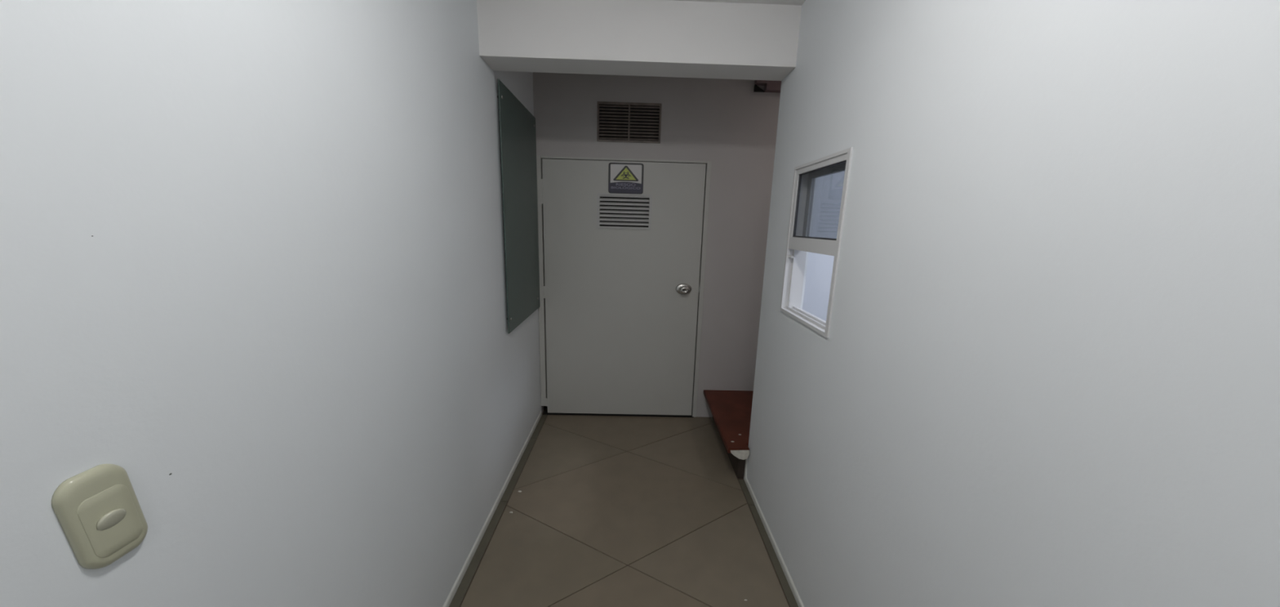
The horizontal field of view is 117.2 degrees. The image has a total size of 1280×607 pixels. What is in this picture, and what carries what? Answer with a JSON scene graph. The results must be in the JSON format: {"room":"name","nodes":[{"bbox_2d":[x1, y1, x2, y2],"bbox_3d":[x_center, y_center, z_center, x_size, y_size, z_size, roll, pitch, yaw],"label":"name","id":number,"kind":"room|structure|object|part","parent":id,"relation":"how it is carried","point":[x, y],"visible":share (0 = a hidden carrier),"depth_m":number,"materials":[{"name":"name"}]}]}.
{"room":"corridor","nodes":[
{"label":"corridor","id":0,"kind":"room"},
{"bbox_2d":[0,0,541,606],"bbox_3d":[-0.756,0.145,0.160,0.090,2.630,5.678,1,11,-1],"label":"wall","id":1,"kind":"structure","parent":0,"point":[252,252],"depth_m":0.73,"materials":[{"name":"paint"}]},
{"bbox_2d":[51,463,147,568],"bbox_3d":[-0.713,0.284,0.524,0.017,0.139,0.076,1,11,-1],"label":"light switch","id":2,"kind":"object","parent":1,"relation":"attached to","point":[98,509],"visible":1,"depth_m":0.51,"materials":[{"name":"beige plastic"}]},
{"bbox_2d":[442,410,542,606],"bbox_3d":[-0.742,1.411,0.412,0.008,0.038,5.466,1,11,-1],"label":"baseboard","id":3,"kind":"structure","parent":1,"relation":"attached to","point":[457,582],"depth_m":1.91,"materials":[{"name":"paint"}]},
{"bbox_2d":[497,79,540,333],"bbox_3d":[-0.724,-0.539,2.401,0.025,1.296,0.724,1,11,-1],"label":"board","id":4,"kind":"object","parent":1,"relation":"attached to","point":[517,123],"visible":1,"depth_m":2.31,"materials":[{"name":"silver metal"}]},
{"bbox_2d":[448,405,798,606],"bbox_3d":[0.704,1.479,0.555,3.100,0.080,5.878,1,11,-1],"label":"floor","id":5,"kind":"structure","parent":0,"point":[608,510],"depth_m":1.96,"materials":[{"name":"tile"}]},
{"bbox_2d":[703,389,753,478],"bbox_3d":[1.323,0.552,2.643,1.618,0.935,0.830,1,11,-1],"label":"staircase","id":6,"kind":"structure","parent":5,"relation":"on","point":[731,410],"depth_m":2.62,"materials":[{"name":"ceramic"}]},
{"bbox_2d":[533,71,780,417],"bbox_3d":[0.706,-0.376,2.922,3.094,2.630,0.100,1,11,-1],"label":"wall","id":7,"kind":"structure","parent":0,"point":[726,123],"depth_m":2.72,"materials":[{"name":"paint"}]},
{"bbox_2d":[536,155,711,417],"bbox_3d":[-0.140,-0.059,2.929,1.234,1.949,0.169,1,11,-1],"label":"door","id":8,"kind":"structure","parent":7,"relation":"in","point":[622,275],"depth_m":2.90,"materials":[{"name":"paint"}]},
{"bbox_3d":[-0.112,-0.658,2.798,0.390,0.244,0.027,1,11,-1],"label":"louvre frame","id":9,"kind":"part","parent":8,"relation":"part of","materials":[{"name":"grey plastic"}]},
{"bbox_2d":[608,162,644,194],"bbox_3d":[-0.099,-0.877,2.742,0.246,0.207,0.004,1,11,-1],"label":"warning sign","id":10,"kind":"object","parent":8,"relation":"attached to","point":[623,177],"visible":1,"depth_m":2.74,"materials":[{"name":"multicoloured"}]},
{"bbox_3d":[0.325,-0.102,2.874,0.078,0.058,0.067,1,11,-1],"label":"knob","id":11,"kind":"part","parent":8,"relation":"part of","materials":[{"name":"silver metal"}]},
{"bbox_2d":[596,101,662,143],"bbox_3d":[-0.075,-1.244,2.697,0.438,0.254,0.044,1,11,-1],"label":"air vent","id":12,"kind":"object","parent":7,"relation":"in","point":[616,122],"visible":0.98,"depth_m":2.69,"materials":[{"name":"black metal"}]},
{"bbox_2d":[753,80,781,93],"bbox_3d":[1.482,-1.523,2.622,1.410,0.220,0.050,1,11,-1],"label":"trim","id":13,"kind":"structure","parent":7,"relation":"attached to","point":[775,86],"depth_m":2.61,"materials":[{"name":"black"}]},
{"bbox_2d":[670,0,805,5],"bbox_3d":[0.775,-1.051,-0.061,2.904,0.215,5.478,1,11,-1],"label":"ceiling","id":14,"kind":"structure","parent":0,"point":[797,2],"depth_m":1.69,"materials":[{"name":"paint"}]},
{"bbox_2d":[476,0,801,80],"bbox_3d":[0.000,-1.322,1.783,1.413,0.460,0.174,1,11,-1],"label":"ceiling beam","id":15,"kind":"structure","parent":14,"relation":"attached to","point":[628,37],"depth_m":1.72,"materials":[{"name":"paint"}]},
{"bbox_2d":[802,170,844,320],"bbox_3d":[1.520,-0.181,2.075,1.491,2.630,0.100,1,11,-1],"label":"window pane","id":16,"kind":"structure","parent":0,"point":[828,189],"depth_m":1.98,"materials":[{"name":"glass"}]},
{"bbox_2d":[746,0,1279,606],"bbox_3d":[0.757,0.269,-0.241,0.100,2.630,4.798,1,11,-1],"label":"wall","id":17,"kind":"structure","parent":0,"point":[1046,371],"depth_m":0.69,"materials":[{"name":"paint"}]},
{"bbox_2d":[743,457,804,606],"bbox_3d":[0.685,1.435,0.050,0.038,0.214,4.705,1,11,-1],"label":"baseboard","id":18,"kind":"structure","parent":17,"relation":"attached to","point":[796,594],"depth_m":1.86,"materials":[{"name":"paint"}]},
{"bbox_2d":[780,146,853,337],"bbox_3d":[0.724,-0.238,1.569,0.091,0.648,0.462,1,11,-1],"label":"window","id":19,"kind":"structure","parent":17,"relation":"in","point":[799,242],"depth_m":1.70,"materials":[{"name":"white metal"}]},
{"bbox_3d":[0.696,-0.376,1.544,0.018,0.344,0.432,1,11,-1],"label":"sash","id":20,"kind":"part","parent":19,"relation":"part of","materials":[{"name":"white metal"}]},
{"bbox_3d":[0.753,-0.376,1.541,0.016,0.336,0.436,1,11,-1],"label":"raised sash","id":21,"kind":"part","parent":19,"relation":"part of","materials":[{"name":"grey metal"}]}
]}

